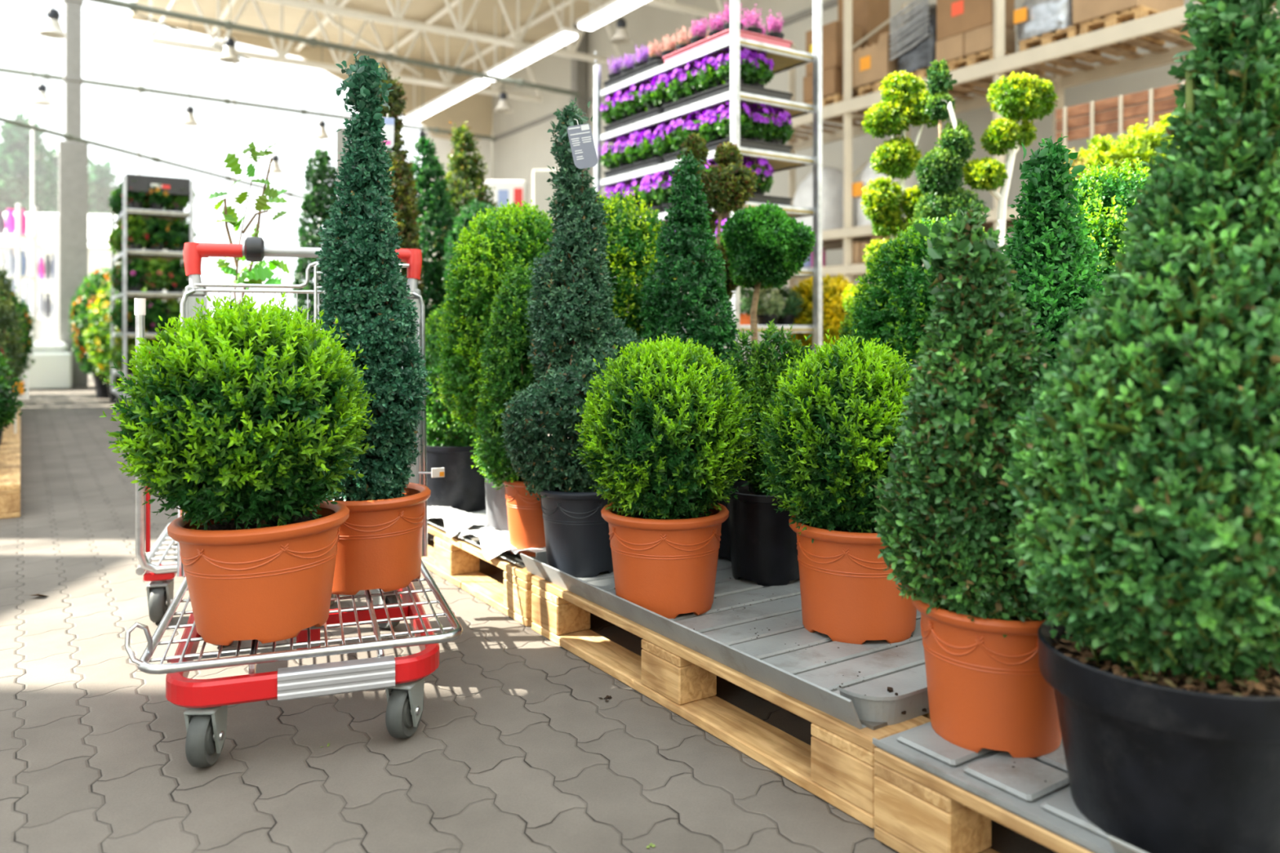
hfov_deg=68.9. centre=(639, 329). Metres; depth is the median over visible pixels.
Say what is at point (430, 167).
cone
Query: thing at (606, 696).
dead leaf
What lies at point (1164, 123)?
conifer
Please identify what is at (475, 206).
boxwood ball
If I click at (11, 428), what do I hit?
wooden pallet
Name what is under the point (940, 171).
topiary
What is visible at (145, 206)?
plant
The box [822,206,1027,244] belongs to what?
shelf
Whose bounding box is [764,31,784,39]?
pot
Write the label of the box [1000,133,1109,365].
cone
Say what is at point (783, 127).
campanula
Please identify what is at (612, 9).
strip light
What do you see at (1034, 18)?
sacks
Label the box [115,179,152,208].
plant
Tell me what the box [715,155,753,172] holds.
campanula
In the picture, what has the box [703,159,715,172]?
campanula
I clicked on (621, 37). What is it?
lamp
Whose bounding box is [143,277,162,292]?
plant
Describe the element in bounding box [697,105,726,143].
campanula
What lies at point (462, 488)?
pot
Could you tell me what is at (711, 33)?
pot
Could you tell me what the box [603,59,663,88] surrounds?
tray
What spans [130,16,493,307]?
wall
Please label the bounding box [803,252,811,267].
bottle
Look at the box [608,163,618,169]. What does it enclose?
pot
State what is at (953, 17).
cardboard box
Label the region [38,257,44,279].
vase
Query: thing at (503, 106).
lamp
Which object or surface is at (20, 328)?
shrub
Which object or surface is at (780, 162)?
shelf
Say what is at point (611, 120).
pot
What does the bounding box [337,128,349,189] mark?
sign
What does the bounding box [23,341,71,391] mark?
column base
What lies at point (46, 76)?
pipe
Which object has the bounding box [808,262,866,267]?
shelf
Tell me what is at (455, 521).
plastic film
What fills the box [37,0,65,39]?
lamp
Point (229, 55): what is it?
lamp
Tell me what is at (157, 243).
plant
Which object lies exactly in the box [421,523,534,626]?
wooden pallet
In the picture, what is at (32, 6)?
window
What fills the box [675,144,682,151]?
pot
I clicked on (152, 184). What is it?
print
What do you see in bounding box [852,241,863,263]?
cardboard box
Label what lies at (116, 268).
plant
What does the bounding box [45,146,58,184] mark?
spruce tree
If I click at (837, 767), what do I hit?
wooden pallet
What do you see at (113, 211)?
plant
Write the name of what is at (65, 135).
pipe
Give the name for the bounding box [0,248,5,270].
vase
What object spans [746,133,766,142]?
pot
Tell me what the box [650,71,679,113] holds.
campanula
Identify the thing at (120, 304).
plant
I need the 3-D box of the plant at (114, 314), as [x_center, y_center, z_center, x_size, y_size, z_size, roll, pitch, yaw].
[-5.131,-0.137,9.363,0.290,0.332,0.298,0,0,0]
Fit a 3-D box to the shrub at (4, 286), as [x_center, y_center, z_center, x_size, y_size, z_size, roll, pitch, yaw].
[-4.340,0.101,6.235,0.395,1.110,0.422,0,0,0]
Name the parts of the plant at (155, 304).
pot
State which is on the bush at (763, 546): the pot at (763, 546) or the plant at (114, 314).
the pot at (763, 546)
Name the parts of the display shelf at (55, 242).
post, post, post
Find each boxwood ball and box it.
[99,292,377,645]
[425,302,485,512]
[441,196,501,311]
[567,333,759,618]
[746,328,916,644]
[836,286,915,345]
[848,213,985,365]
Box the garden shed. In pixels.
[0,212,185,342]
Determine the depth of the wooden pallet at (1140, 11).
8.41 m
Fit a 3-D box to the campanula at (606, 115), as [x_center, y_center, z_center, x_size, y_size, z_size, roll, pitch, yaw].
[-0.141,-1.319,5.664,0.205,0.246,0.189,0,0,-11]
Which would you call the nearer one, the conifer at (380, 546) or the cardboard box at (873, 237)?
the conifer at (380, 546)
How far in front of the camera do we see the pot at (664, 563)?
2.07 m
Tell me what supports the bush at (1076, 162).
on the wooden pallet
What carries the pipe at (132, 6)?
attached to the wall at (515, 156)
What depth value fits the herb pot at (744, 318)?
4.76 m
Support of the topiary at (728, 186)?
on the wooden pallet
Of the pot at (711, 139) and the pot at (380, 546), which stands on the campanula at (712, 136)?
the pot at (711, 139)
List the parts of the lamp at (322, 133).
lamp shade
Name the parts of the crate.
crate post, crate post, crate post, crate post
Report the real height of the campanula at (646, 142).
0.248 m
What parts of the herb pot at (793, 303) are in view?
pot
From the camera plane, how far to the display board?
12.88 m
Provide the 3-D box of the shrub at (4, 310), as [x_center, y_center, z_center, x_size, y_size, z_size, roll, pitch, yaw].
[-3.735,0.171,5.322,0.389,0.971,0.417,0,0,-12]
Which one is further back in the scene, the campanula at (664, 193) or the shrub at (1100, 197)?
the campanula at (664, 193)
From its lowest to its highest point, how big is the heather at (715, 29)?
0.202 m
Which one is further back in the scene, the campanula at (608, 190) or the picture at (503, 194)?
the picture at (503, 194)
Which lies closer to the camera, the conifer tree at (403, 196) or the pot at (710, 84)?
the conifer tree at (403, 196)
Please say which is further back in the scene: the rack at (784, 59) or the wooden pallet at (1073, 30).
the wooden pallet at (1073, 30)
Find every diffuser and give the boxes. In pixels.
[403,80,488,124]
[483,32,577,81]
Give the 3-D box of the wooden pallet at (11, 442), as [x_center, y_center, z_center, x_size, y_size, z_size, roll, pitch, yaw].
[-3.989,0.728,5.285,0.800,0.144,1.200,0,0,-34]
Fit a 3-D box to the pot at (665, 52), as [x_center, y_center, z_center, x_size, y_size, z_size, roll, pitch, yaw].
[0.168,-1.505,5.197,0.102,0.078,0.102,0,0,-7]
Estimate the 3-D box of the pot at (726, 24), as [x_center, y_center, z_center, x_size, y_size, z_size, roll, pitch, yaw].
[0.472,-1.505,4.729,0.102,0.078,0.102,0,0,-9]
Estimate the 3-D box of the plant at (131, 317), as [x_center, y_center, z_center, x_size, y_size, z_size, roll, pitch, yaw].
[-4.723,-0.140,8.749,0.312,0.337,0.295,0,0,-17]
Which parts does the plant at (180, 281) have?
pot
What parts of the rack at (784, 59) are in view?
post, post, post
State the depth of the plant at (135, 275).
8.69 m
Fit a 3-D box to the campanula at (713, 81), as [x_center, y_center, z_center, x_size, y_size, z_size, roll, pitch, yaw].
[0.402,-1.320,4.860,0.206,0.248,0.207,0,0,27]
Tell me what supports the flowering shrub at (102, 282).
on the floor
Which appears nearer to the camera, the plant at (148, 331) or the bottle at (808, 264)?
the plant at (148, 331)
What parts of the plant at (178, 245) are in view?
pot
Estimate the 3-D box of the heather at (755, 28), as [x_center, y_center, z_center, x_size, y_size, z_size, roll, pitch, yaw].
[0.579,-1.567,4.809,0.104,0.202,0.102,0,0,13]
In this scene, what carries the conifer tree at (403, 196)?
on the wooden pallet
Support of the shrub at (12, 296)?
on the wooden pallet at (19, 411)
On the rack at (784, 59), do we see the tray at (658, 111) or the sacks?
the tray at (658, 111)
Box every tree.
[0,111,58,213]
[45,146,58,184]
[88,156,119,214]
[377,65,424,368]
[841,70,954,311]
[962,71,1058,250]
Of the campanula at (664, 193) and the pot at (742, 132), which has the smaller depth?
the pot at (742, 132)
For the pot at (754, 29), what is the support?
on the heather at (755, 28)
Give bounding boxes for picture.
[497,189,508,213]
[513,187,522,210]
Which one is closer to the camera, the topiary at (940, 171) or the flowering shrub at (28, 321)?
the topiary at (940, 171)
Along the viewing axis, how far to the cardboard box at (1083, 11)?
8.38 m
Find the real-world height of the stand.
0.390 m
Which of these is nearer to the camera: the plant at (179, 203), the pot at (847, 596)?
the pot at (847, 596)
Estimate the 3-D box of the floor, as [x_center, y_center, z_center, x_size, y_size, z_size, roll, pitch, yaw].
[-5.250,0.825,9.716,19.997,0.050,29.996,0,0,-34]
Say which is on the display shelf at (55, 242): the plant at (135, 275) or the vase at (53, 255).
the vase at (53, 255)
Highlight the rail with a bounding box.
[491,0,837,142]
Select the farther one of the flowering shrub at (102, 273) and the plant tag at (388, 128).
the flowering shrub at (102, 273)
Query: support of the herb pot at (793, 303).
on the rack at (784, 59)
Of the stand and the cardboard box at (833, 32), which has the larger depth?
the cardboard box at (833, 32)
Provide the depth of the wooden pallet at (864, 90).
10.73 m
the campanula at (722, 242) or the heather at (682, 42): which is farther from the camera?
the heather at (682, 42)
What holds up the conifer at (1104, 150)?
on the wooden pallet
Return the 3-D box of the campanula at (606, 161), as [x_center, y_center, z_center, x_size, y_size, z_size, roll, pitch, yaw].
[-0.147,-1.045,5.671,0.207,0.248,0.206,0,0,35]
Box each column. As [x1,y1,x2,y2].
[58,0,88,387]
[568,22,587,188]
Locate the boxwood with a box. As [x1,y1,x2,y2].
[717,200,816,354]
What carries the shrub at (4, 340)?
on the wooden pallet at (10, 464)
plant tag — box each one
[381,113,394,147]
[566,118,597,168]
[941,99,956,129]
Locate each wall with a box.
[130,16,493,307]
[492,0,1197,363]
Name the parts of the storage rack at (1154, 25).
upright frame, upright frame, upright frame, upright frame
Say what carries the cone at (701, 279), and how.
on the tray at (724, 635)
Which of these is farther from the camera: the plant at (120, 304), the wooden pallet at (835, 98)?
the wooden pallet at (835, 98)
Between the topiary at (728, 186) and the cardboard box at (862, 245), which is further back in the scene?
the cardboard box at (862, 245)
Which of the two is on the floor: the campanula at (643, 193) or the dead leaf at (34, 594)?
the dead leaf at (34, 594)
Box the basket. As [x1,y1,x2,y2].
[137,559,462,674]
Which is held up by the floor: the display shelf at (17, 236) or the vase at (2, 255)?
the display shelf at (17, 236)
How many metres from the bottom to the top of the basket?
0.088 m
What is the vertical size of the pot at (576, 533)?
0.225 m
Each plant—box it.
[105,226,119,253]
[106,191,121,217]
[107,302,122,333]
[108,187,122,213]
[108,270,122,293]
[108,337,133,367]
[108,338,122,369]
[109,258,145,291]
[110,222,145,248]
[110,264,122,291]
[111,223,122,253]
[111,299,122,329]
[112,183,145,208]
[113,337,135,373]
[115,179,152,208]
[115,299,132,333]
[116,257,152,291]
[116,339,135,374]
[117,214,154,249]
[117,297,151,333]
[137,182,175,210]
[138,215,174,250]
[138,222,160,249]
[141,256,175,292]
[143,204,151,209]
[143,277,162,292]
[145,297,154,333]
[145,297,174,333]
[146,338,165,357]
[160,189,196,211]
[160,217,197,251]
[161,257,189,292]
[161,298,181,333]
[163,206,187,210]
[163,261,188,292]
[164,229,188,251]
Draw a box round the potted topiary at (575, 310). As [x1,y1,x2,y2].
[500,97,644,577]
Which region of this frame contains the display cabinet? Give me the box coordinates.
[532,168,559,224]
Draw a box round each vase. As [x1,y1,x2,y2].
[0,210,5,233]
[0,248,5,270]
[4,208,15,233]
[4,248,15,275]
[21,208,26,235]
[21,250,26,275]
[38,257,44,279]
[38,293,44,317]
[44,254,51,279]
[44,293,51,317]
[51,253,54,279]
[51,300,54,317]
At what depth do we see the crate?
7.36 m
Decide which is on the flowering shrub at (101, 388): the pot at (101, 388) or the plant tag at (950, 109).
the pot at (101, 388)
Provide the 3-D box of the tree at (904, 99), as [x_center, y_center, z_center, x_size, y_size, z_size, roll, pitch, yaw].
[1.043,-0.200,3.789,0.418,1.712,0.304,0,0,-22]
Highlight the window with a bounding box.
[31,4,322,337]
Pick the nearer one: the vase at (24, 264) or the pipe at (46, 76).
the vase at (24, 264)
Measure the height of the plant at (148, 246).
0.341 m
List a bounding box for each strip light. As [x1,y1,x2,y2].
[401,19,490,124]
[482,0,579,81]
[576,0,648,30]
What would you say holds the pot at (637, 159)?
on the campanula at (633, 143)
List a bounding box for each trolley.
[124,236,462,767]
[134,297,336,622]
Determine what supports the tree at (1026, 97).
on the wooden pallet
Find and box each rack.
[111,173,193,413]
[593,0,822,361]
[739,0,1279,363]
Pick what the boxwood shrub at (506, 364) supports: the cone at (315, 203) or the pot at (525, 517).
the pot at (525, 517)
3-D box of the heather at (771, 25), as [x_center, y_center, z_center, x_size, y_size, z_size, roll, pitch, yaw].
[0.703,-1.567,4.888,0.102,0.202,0.104,0,0,-21]
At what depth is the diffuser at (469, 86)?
20.10 m
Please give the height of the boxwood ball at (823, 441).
0.644 m
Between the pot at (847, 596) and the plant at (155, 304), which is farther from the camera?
the plant at (155, 304)
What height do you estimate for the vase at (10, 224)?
0.420 m
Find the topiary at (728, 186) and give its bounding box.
[669,132,761,318]
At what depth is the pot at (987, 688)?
1.40 m
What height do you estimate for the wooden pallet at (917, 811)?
0.144 m
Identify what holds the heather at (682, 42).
on the tray at (724, 34)
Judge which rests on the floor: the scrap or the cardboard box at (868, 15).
the scrap
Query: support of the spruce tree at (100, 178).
on the ground
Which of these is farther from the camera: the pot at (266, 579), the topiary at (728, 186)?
the topiary at (728, 186)
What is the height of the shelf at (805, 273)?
0.012 m
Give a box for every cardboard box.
[803,66,857,102]
[805,20,862,75]
[837,0,889,49]
[852,31,897,93]
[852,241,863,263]
[859,241,871,262]
[871,234,883,240]
[935,33,966,67]
[936,0,1014,40]
[964,23,1015,56]
[1072,0,1183,31]
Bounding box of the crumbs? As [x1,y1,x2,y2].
[613,577,1057,782]
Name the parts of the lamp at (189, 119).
lamp shade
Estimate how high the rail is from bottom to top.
0.100 m
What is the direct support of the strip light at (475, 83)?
attached to the beam
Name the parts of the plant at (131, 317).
pot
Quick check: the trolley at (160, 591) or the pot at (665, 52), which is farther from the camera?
the pot at (665, 52)
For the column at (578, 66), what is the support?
on the floor
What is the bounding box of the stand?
[8,372,28,433]
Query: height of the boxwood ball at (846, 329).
0.794 m
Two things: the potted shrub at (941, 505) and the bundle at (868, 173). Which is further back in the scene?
the bundle at (868, 173)
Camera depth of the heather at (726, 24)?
4.72 m
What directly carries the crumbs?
on the tray at (724, 635)
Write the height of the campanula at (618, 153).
0.246 m
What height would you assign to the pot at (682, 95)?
0.082 m
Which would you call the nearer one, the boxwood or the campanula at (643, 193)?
the boxwood
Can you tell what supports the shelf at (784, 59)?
attached to the rack at (784, 59)
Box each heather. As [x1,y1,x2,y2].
[606,55,624,79]
[619,51,636,74]
[632,43,648,68]
[647,38,664,62]
[660,33,678,63]
[675,25,694,50]
[689,17,709,44]
[707,10,727,36]
[723,1,742,30]
[740,16,747,29]
[742,4,762,34]
[749,18,767,35]
[764,9,784,39]
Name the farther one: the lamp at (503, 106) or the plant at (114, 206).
the lamp at (503, 106)
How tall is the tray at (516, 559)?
0.020 m
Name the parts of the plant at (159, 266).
pot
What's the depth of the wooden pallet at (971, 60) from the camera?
9.61 m
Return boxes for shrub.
[0,266,25,427]
[0,266,29,370]
[0,281,30,444]
[0,290,13,377]
[0,332,13,396]
[0,352,26,439]
[8,289,35,372]
[8,293,23,363]
[15,312,26,364]
[17,302,34,369]
[68,266,111,368]
[68,266,117,398]
[75,279,118,372]
[82,281,166,403]
[432,199,560,530]
[469,257,551,556]
[562,189,675,351]
[869,199,1062,758]
[990,0,1279,852]
[1068,157,1151,297]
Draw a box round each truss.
[149,0,542,102]
[258,0,623,66]
[643,0,727,20]
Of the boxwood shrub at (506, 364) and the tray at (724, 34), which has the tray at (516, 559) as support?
the boxwood shrub at (506, 364)
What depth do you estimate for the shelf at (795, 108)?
4.91 m
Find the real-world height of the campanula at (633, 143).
0.251 m
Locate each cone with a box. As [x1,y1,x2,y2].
[291,147,339,334]
[402,135,458,437]
[430,120,497,306]
[638,150,741,367]
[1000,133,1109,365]
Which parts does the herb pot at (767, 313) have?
pot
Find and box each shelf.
[0,203,37,342]
[22,214,58,342]
[116,209,189,224]
[116,251,183,262]
[119,293,183,299]
[607,94,813,141]
[609,40,813,97]
[611,150,813,186]
[616,204,813,229]
[674,271,813,279]
[739,328,813,331]
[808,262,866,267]
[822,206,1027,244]
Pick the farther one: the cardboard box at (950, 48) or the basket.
the cardboard box at (950, 48)
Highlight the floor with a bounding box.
[0,373,1057,852]
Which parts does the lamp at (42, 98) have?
lamp shade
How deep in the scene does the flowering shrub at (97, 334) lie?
10.07 m
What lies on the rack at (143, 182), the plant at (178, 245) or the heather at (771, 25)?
the plant at (178, 245)
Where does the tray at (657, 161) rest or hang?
on the rack at (784, 59)
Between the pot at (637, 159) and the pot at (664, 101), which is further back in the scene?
the pot at (637, 159)
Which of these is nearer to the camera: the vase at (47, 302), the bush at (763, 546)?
the bush at (763, 546)
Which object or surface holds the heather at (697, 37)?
on the tray at (724, 34)
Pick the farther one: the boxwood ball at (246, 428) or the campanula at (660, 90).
the campanula at (660, 90)
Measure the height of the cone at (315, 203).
1.636 m
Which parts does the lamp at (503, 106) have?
lamp shade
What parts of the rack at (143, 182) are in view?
post, frame, post, post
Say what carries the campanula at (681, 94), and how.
on the tray at (724, 88)
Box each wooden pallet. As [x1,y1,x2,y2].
[0,431,20,453]
[0,453,20,519]
[2,417,20,432]
[16,405,20,417]
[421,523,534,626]
[531,575,930,829]
[805,93,869,122]
[857,80,882,96]
[874,746,1093,852]
[907,66,991,97]
[947,48,1044,83]
[1019,24,1124,68]
[1080,4,1191,52]
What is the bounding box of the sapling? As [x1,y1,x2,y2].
[207,141,289,309]
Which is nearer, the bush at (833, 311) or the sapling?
the sapling
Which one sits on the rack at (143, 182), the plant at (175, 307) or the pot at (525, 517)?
the plant at (175, 307)
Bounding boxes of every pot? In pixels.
[92,372,109,398]
[106,376,131,403]
[167,501,349,645]
[325,482,431,595]
[426,444,485,512]
[482,428,508,530]
[502,478,546,556]
[536,481,613,577]
[600,502,728,618]
[607,72,621,79]
[608,117,619,124]
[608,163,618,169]
[618,160,632,167]
[619,112,632,120]
[620,67,634,74]
[631,107,644,115]
[632,62,647,68]
[633,155,644,164]
[645,152,662,159]
[646,102,660,111]
[647,56,662,62]
[647,199,661,208]
[660,97,672,113]
[660,196,672,212]
[661,49,675,63]
[662,147,676,163]
[675,43,691,50]
[675,93,686,100]
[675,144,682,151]
[689,35,706,44]
[690,87,706,95]
[706,80,724,89]
[707,30,724,36]
[707,134,724,143]
[714,480,748,561]
[723,22,742,30]
[724,75,744,84]
[725,129,745,138]
[725,481,799,586]
[726,285,761,324]
[742,26,762,34]
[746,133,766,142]
[749,78,765,88]
[750,286,786,324]
[752,186,763,195]
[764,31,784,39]
[764,136,783,144]
[768,285,804,324]
[788,515,916,644]
[911,593,1062,758]
[1037,622,1279,852]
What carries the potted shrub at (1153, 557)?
on the tray at (1022, 790)
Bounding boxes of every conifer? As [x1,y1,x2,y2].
[314,51,432,595]
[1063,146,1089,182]
[1073,133,1134,272]
[1145,112,1180,166]
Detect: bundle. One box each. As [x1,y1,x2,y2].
[792,166,857,231]
[852,158,919,226]
[889,0,937,73]
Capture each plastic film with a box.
[426,506,486,537]
[458,526,546,560]
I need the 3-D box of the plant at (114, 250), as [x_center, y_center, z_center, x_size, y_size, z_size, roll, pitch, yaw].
[-5.325,-0.915,9.618,0.317,0.337,0.295,0,0,-35]
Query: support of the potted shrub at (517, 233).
on the tray at (516, 559)
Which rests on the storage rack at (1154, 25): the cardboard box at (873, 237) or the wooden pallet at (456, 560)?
the cardboard box at (873, 237)
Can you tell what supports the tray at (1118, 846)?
on the wooden pallet at (917, 811)
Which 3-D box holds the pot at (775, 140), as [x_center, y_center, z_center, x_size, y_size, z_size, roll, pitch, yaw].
[0.698,-0.962,4.882,0.110,0.082,0.110,0,0,-20]
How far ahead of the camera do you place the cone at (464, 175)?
4.90 m
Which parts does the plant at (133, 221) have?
pot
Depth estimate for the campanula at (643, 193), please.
5.25 m
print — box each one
[11,381,23,394]
[151,183,161,187]
[161,184,169,188]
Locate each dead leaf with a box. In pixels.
[29,594,48,596]
[600,695,612,701]
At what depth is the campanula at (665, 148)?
5.15 m
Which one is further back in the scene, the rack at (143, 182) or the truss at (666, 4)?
the truss at (666, 4)
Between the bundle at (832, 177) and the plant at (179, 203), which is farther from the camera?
the bundle at (832, 177)
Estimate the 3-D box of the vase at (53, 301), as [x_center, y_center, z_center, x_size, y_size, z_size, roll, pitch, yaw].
[-10.792,-0.380,17.200,0.099,0.317,0.099,0,0,0]
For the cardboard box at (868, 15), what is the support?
on the wooden pallet at (835, 98)
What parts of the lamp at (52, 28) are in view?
lamp shade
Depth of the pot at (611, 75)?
5.62 m
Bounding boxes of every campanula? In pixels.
[600,92,627,124]
[600,137,619,169]
[602,183,629,209]
[609,88,635,120]
[611,133,638,167]
[611,180,638,213]
[622,81,648,115]
[624,128,653,164]
[625,176,651,209]
[635,125,667,160]
[638,173,668,208]
[639,76,666,111]
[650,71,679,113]
[650,170,674,212]
[651,120,682,163]
[666,65,696,102]
[666,115,697,151]
[680,57,707,96]
[682,109,715,143]
[696,52,725,90]
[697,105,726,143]
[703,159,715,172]
[712,100,753,138]
[712,219,722,243]
[714,217,729,251]
[715,46,755,84]
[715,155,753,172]
[742,49,774,88]
[742,102,775,142]
[743,156,773,195]
[762,106,794,144]
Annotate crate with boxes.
[1055,81,1185,148]
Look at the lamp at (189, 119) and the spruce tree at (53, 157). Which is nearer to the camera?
the lamp at (189, 119)
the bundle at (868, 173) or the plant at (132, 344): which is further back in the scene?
the bundle at (868, 173)
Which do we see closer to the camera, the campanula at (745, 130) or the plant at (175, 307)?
the campanula at (745, 130)
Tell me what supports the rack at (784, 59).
on the floor
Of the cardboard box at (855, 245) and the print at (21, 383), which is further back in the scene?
the cardboard box at (855, 245)
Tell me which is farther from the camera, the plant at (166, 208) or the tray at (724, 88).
the plant at (166, 208)
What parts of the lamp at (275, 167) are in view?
lamp shade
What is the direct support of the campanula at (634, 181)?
on the tray at (659, 208)
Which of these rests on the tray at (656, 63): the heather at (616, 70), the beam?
the heather at (616, 70)
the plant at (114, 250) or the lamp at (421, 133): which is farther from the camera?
the lamp at (421, 133)
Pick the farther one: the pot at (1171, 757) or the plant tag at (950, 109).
the plant tag at (950, 109)
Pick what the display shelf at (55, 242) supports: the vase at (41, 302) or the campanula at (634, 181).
the vase at (41, 302)
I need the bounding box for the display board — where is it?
[485,179,527,213]
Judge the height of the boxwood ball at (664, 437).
0.633 m
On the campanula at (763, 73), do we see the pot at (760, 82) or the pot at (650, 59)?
the pot at (760, 82)
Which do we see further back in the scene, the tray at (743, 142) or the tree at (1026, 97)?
the tray at (743, 142)
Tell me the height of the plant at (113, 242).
0.335 m
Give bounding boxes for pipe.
[0,66,495,140]
[0,116,303,199]
[85,0,580,97]
[133,11,343,98]
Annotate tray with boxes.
[427,510,535,567]
[520,551,929,730]
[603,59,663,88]
[603,107,662,133]
[603,157,663,178]
[632,206,662,217]
[662,29,793,63]
[662,83,793,112]
[662,137,793,163]
[662,194,793,212]
[872,721,1115,852]
[1107,835,1146,852]
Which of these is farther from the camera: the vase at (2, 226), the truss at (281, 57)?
the truss at (281, 57)
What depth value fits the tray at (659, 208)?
5.19 m
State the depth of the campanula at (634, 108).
5.38 m
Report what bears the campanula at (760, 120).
on the tray at (743, 142)
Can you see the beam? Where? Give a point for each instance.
(329, 16)
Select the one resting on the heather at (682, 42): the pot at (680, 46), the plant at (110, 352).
the pot at (680, 46)
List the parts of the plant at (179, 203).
pot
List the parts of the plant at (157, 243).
pot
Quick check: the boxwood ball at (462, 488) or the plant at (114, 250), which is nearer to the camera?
the boxwood ball at (462, 488)
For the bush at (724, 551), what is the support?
on the tray at (724, 635)
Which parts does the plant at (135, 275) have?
pot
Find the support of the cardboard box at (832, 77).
on the wooden pallet at (835, 98)
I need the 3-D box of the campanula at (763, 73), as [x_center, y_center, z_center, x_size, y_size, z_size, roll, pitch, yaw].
[0.584,-1.320,4.808,0.206,0.248,0.207,0,0,-27]
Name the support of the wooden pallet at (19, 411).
on the floor
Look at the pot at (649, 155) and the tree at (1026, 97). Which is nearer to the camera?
the tree at (1026, 97)
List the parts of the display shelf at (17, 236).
post, post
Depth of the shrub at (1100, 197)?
2.28 m
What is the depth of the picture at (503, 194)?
12.87 m
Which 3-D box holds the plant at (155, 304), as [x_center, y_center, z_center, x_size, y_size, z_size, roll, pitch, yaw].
[-4.591,-0.142,8.855,0.314,0.343,0.325,0,0,-42]
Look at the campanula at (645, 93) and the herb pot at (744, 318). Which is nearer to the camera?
the herb pot at (744, 318)
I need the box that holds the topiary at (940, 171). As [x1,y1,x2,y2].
[910,57,989,226]
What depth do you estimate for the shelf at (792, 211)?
4.90 m
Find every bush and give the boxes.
[714,362,756,561]
[722,318,817,586]
[785,272,857,356]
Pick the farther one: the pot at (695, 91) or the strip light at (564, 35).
the strip light at (564, 35)
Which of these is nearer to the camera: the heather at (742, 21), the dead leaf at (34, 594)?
the dead leaf at (34, 594)
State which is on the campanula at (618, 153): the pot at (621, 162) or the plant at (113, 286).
the pot at (621, 162)
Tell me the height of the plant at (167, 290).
0.337 m
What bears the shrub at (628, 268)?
on the tray at (516, 559)
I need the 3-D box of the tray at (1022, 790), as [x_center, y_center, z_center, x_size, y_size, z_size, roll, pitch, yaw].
[0.804,0.647,1.521,0.785,0.017,0.400,0,0,-34]
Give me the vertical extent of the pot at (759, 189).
0.082 m
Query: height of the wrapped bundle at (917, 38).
0.792 m
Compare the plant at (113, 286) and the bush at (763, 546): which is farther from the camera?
the plant at (113, 286)
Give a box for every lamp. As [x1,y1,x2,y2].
[30,0,53,106]
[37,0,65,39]
[179,20,199,125]
[217,0,242,63]
[266,37,284,173]
[312,35,330,138]
[413,31,426,148]
[493,13,512,112]
[609,14,632,44]
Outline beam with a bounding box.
[208,0,576,76]
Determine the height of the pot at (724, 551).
0.230 m
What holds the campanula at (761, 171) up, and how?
on the tray at (758, 198)
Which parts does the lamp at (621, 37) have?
lamp shade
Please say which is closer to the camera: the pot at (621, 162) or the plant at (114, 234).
the pot at (621, 162)
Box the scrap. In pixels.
[646,843,655,848]
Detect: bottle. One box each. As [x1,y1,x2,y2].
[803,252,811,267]
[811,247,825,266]
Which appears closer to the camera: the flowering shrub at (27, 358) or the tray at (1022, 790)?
the tray at (1022, 790)
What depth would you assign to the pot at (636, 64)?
5.39 m
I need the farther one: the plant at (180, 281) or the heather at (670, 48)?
the plant at (180, 281)
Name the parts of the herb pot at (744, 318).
pot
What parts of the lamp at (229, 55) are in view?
lamp shade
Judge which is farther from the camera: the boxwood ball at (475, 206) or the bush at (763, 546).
the boxwood ball at (475, 206)
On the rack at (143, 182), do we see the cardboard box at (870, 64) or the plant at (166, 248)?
the plant at (166, 248)
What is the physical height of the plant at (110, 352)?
0.326 m
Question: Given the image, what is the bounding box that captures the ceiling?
[130,0,603,72]
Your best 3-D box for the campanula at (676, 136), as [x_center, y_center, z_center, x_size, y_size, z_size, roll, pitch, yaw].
[0.250,-1.046,5.074,0.207,0.251,0.199,0,0,19]
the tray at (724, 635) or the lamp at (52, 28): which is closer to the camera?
the tray at (724, 635)
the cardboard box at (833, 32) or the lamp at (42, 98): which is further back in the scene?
the lamp at (42, 98)
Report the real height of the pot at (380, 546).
0.214 m
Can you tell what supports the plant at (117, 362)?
on the rack at (143, 182)
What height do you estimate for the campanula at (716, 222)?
0.248 m
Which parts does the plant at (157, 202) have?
pot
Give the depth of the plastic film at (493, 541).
2.74 m
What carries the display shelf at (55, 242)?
on the floor
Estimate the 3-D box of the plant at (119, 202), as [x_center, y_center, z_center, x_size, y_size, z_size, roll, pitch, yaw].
[-4.921,-1.298,9.030,0.300,0.344,0.297,0,0,0]
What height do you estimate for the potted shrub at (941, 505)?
0.847 m
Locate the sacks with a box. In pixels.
[1013,0,1074,48]
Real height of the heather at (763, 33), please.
0.202 m
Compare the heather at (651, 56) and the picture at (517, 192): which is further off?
the picture at (517, 192)
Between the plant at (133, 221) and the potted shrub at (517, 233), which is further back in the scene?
the plant at (133, 221)
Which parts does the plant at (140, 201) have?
pot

